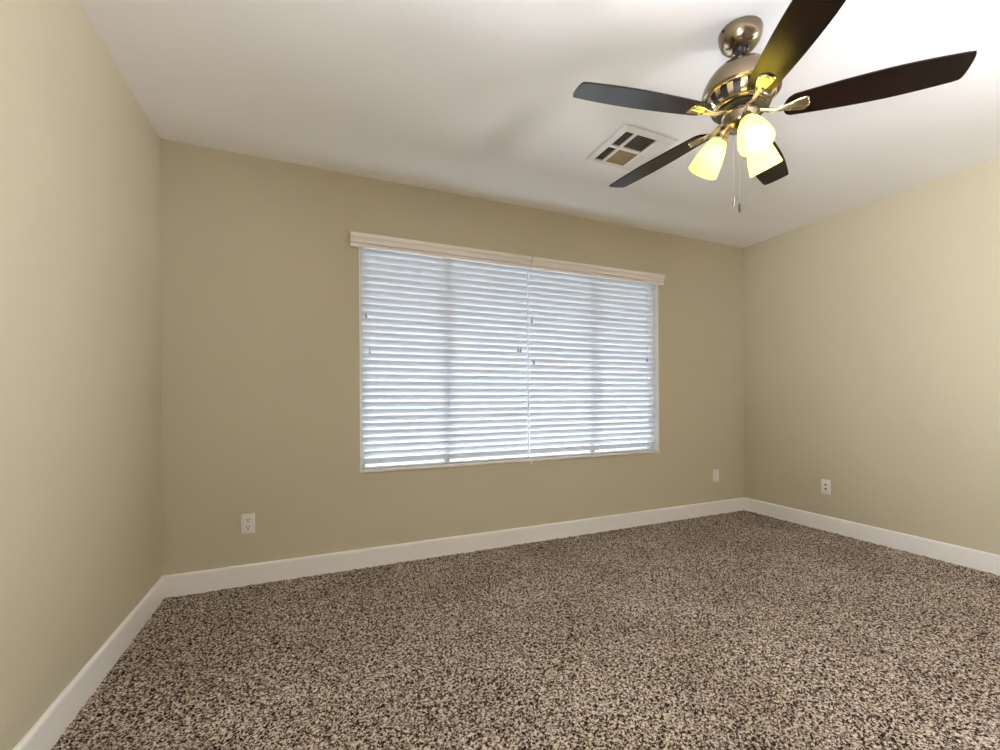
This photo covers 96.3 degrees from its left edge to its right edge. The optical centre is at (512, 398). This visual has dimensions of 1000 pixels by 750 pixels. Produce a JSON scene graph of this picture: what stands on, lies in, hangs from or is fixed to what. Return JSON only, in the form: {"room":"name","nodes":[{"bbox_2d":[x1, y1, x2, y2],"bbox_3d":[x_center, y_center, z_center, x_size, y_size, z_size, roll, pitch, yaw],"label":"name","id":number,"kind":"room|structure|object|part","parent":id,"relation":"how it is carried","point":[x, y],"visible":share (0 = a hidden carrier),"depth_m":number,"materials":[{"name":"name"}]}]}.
{"room":"empty bedroom","nodes":[
{"label":"empty bedroom","id":0,"kind":"room"},
{"bbox_2d":[0,0,161,749],"bbox_3d":[-0.838,-0.118,-0.114,0.140,2.540,5.400,0,0,-24],"label":"wall","id":1,"kind":"structure","parent":0,"point":[81,500],"depth_m":1.48,"materials":[{"name":"paint"}]},
{"bbox_2d":[13,576,163,749],"bbox_3d":[-0.761,1.000,-0.082,0.014,0.124,5.400,0,0,-24],"label":"baseboard","id":2,"kind":"structure","parent":1,"relation":"attached to","point":[46,732],"depth_m":1.58,"materials":[{"name":"white paint"}]},
{"bbox_2d":[160,139,743,575],"bbox_3d":[0.114,-0.123,3.342,4.690,2.540,0.140,0,0,-24],"label":"wall","id":3,"kind":"structure","parent":0,"point":[259,267],"depth_m":2.72,"materials":[{"name":"paint"}]},
{"bbox_2d":[241,513,254,534],"bbox_3d":[-1.501,0.712,2.539,0.070,0.114,0.009,0,0,-24],"label":"wall outlet","id":4,"kind":"object","parent":3,"relation":"attached to","point":[247,520],"visible":1,"depth_m":2.54,"materials":[{"name":"white plastic"}]},
{"bbox_2d":[245,525,250,529],"bbox_3d":[-1.500,0.733,2.538,0.034,0.030,0.004,0,0,-24],"label":"receptacle","id":5,"kind":"object","parent":4,"relation":"attached to","point":[247,527],"depth_m":2.54,"materials":[{"name":"grey plastic"}]},
{"bbox_2d":[164,497,744,598],"bbox_3d":[0.151,0.995,3.272,4.410,0.124,0.014,0,0,-24],"label":"baseboard","id":6,"kind":"structure","parent":3,"relation":"attached to","point":[203,581],"depth_m":2.91,"materials":[{"name":"white paint"}]},
{"bbox_2d":[359,248,659,472],"bbox_3d":[0.113,-0.264,3.328,2.396,1.448,0.137,0,0,-24],"label":"window","id":7,"kind":"structure","parent":3,"relation":"in","point":[656,355],"depth_m":3.30,"materials":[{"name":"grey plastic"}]},
{"bbox_2d":[350,231,531,468],"bbox_3d":[-0.443,-0.271,3.038,1.242,1.506,0.116,0,0,-24],"label":"window blind","id":8,"kind":"object","parent":7,"relation":"attached to","point":[448,324],"visible":1,"depth_m":3.04,"materials":[{"name":"white plastic"}]},
{"bbox_3d":[-0.873,-0.252,2.877,0.013,1.370,0.029,0,0,-24],"label":"ladder cord","id":9,"kind":"part","parent":8,"relation":"part of","materials":[{"name":"white fabric"}]},
{"bbox_3d":[-0.424,0.439,3.081,1.166,0.012,0.034,0,0,-24],"label":"rail","id":10,"kind":"part","parent":8,"relation":"part of","materials":[{"name":"white plastic"}]},
{"bbox_3d":[-0.444,-0.255,3.068,0.013,1.370,0.029,0,0,-24],"label":"ladder cord","id":11,"kind":"part","parent":8,"relation":"part of","materials":[{"name":"white fabric"}]},
{"bbox_3d":[0.022,-0.257,3.276,0.013,1.370,0.029,0,0,-24],"label":"ladder cord","id":12,"kind":"part","parent":8,"relation":"part of","materials":[{"name":"white fabric"}]},
{"bbox_3d":[0.127,0.453,3.305,2.396,0.015,0.087,0,0,-24],"label":"sill","id":13,"kind":"part","parent":7,"relation":"part of","materials":[{"name":"beige paint"}]},
{"bbox_2d":[528,257,664,457],"bbox_3d":[0.691,-0.295,3.543,1.236,1.469,0.116,0,0,-24],"label":"window blind","id":14,"kind":"object","parent":7,"relation":"attached to","point":[591,327],"visible":0.95,"depth_m":3.53,"materials":[{"name":"white plastic"}]},
{"bbox_3d":[0.187,-0.258,3.349,0.013,1.370,0.029,0,0,-24],"label":"ladder cord","id":15,"kind":"part","parent":14,"relation":"part of","materials":[{"name":"white fabric"}]},
{"bbox_3d":[0.659,0.433,3.563,1.182,0.012,0.034,0,0,-24],"label":"rail","id":16,"kind":"part","parent":14,"relation":"part of","materials":[{"name":"white plastic"}]},
{"bbox_3d":[0.625,-0.260,3.544,0.013,1.370,0.029,0,0,-24],"label":"ladder cord","id":17,"kind":"part","parent":14,"relation":"part of","materials":[{"name":"white fabric"}]},
{"bbox_3d":[1.118,-0.263,3.764,0.013,1.370,0.029,0,0,-24],"label":"ladder cord","id":18,"kind":"part","parent":14,"relation":"part of","materials":[{"name":"white fabric"}]},
{"bbox_2d":[713,469,718,481],"bbox_3d":[1.828,0.695,4.022,0.070,0.114,0.009,0,0,-24],"label":"wall outlet","id":19,"kind":"object","parent":3,"relation":"attached to","point":[715,471],"visible":1,"depth_m":4.02,"materials":[{"name":"white plastic"}]},
{"bbox_2d":[51,510,999,749],"bbox_3d":[1.247,1.087,0.812,4.690,0.107,5.680,0,0,-24],"label":"floor","id":20,"kind":"structure","parent":0,"point":[738,630],"depth_m":1.82,"materials":[{"name":"carpet"}]},
{"bbox_2d":[78,0,999,247],"bbox_3d":[1.233,-1.459,0.812,4.690,0.120,5.680,0,0,-24],"label":"ceiling","id":21,"kind":"structure","parent":0,"point":[471,98],"depth_m":2.03,"materials":[{"name":"paint"}]},
{"bbox_2d":[586,124,677,170],"bbox_3d":[0.659,-1.389,2.509,0.350,0.014,0.363,0,0,-24],"label":"ceiling vent","id":22,"kind":"object","parent":21,"relation":"in","point":[629,148],"visible":1,"depth_m":2.49,"materials":[{"name":"white metal"}]},
{"bbox_2d":[573,0,976,212],"bbox_3d":[0.838,-1.054,1.728,1.276,0.686,1.265,0,0,-24],"label":"ceiling fan","id":23,"kind":"object","parent":21,"relation":"hanging from","point":[736,96],"visible":1,"depth_m":1.60,"materials":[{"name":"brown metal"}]},
{"bbox_3d":[0.476,-1.075,1.615,0.524,0.006,0.131,0,11,-13],"label":"blade","id":24,"kind":"part","parent":23,"relation":"part of","materials":[{"name":"brown wood"}]},
{"bbox_3d":[0.660,-1.076,2.053,0.131,0.006,0.524,-13,7,-31],"label":"blade","id":25,"kind":"part","parent":23,"relation":"part of","materials":[{"name":"brown wood"}]},
{"bbox_3d":[0.798,-1.079,1.825,0.060,0.036,0.176,-13,7,-31],"label":"blade arm","id":26,"kind":"part","parent":23,"relation":"part of","materials":[{"name":"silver metal"}]},
{"bbox_3d":[0.736,-1.078,1.676,0.176,0.036,0.060,0,11,-13],"label":"blade arm","id":27,"kind":"part","parent":23,"relation":"part of","materials":[{"name":"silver metal"}]},
{"bbox_3d":[0.767,-0.947,1.779,0.120,0.154,0.134,0,0,-24],"label":"lamp shade","id":28,"kind":"part","parent":23,"relation":"part of","materials":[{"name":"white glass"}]},
{"bbox_3d":[0.866,-0.885,1.710,0.001,0.276,0.001,0,0,-24],"label":"pull chain","id":29,"kind":"part","parent":23,"relation":"part of","materials":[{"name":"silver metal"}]},
{"bbox_3d":[0.857,-0.955,1.599,0.052,0.061,0.052,0,0,-24],"label":"bulb","id":30,"kind":"part","parent":23,"relation":"part of","materials":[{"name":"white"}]},
{"bbox_3d":[0.851,-0.948,1.583,0.121,0.154,0.133,0,0,-24],"label":"lamp shade","id":31,"kind":"part","parent":23,"relation":"part of","materials":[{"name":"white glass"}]},
{"bbox_3d":[0.859,-1.079,1.571,0.060,0.036,0.176,11,1,5],"label":"blade arm","id":32,"kind":"part","parent":23,"relation":"part of","materials":[{"name":"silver metal"}]},
{"bbox_3d":[0.981,-0.948,1.755,0.139,0.154,0.118,0,0,-24],"label":"lamp shade","id":33,"kind":"part","parent":23,"relation":"part of","materials":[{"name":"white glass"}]},
{"bbox_3d":[1.133,-1.078,2.014,0.131,0.006,0.524,-15,-10,40],"label":"blade","id":34,"kind":"part","parent":23,"relation":"part of","materials":[{"name":"brown wood"}]},
{"bbox_3d":[0.996,-1.080,1.655,0.176,0.036,0.060,0,-11,23],"label":"blade arm","id":35,"kind":"part","parent":23,"relation":"part of","materials":[{"name":"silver metal"}]},
{"bbox_3d":[0.836,-1.077,1.305,0.131,0.006,0.524,11,1,5],"label":"blade","id":36,"kind":"part","parent":23,"relation":"part of","materials":[{"name":"brown wood"}]},
{"bbox_3d":[1.242,-1.079,1.552,0.524,0.006,0.131,0,-11,23],"label":"blade","id":37,"kind":"part","parent":23,"relation":"part of","materials":[{"name":"brown wood"}]},
{"bbox_2d":[743,157,999,554],"bbox_3d":[3.319,-0.140,1.738,0.140,2.540,5.400,0,0,-24],"label":"wall","id":38,"kind":"structure","parent":0,"point":[872,330],"depth_m":3.13,"materials":[{"name":"paint"}]},
{"bbox_2d":[821,479,830,494],"bbox_3d":[2.451,0.693,3.506,0.014,0.114,0.070,0,0,-24],"label":"wall outlet","id":39,"kind":"object","parent":38,"relation":"attached to","point":[825,484],"visible":1,"depth_m":3.50,"materials":[{"name":"white plastic"}]},
{"bbox_2d":[745,497,999,575],"bbox_3d":[3.255,0.978,1.706,0.014,0.124,5.400,0,0,-24],"label":"baseboard","id":40,"kind":"structure","parent":38,"relation":"attached to","point":[979,560],"depth_m":3.12,"materials":[{"name":"white paint"}]},
{"label":"outside","id":41,"kind":"structure","parent":0,"visible":0},
{"bbox_2d":[365,416,644,464],"bbox_3d":[-0.751,1.353,7.256,34.000,0.100,40.000,0,0,-24],"label":"ground","id":42,"kind":"structure","parent":41,"point":[610,416],"depth_m":11.76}
]}

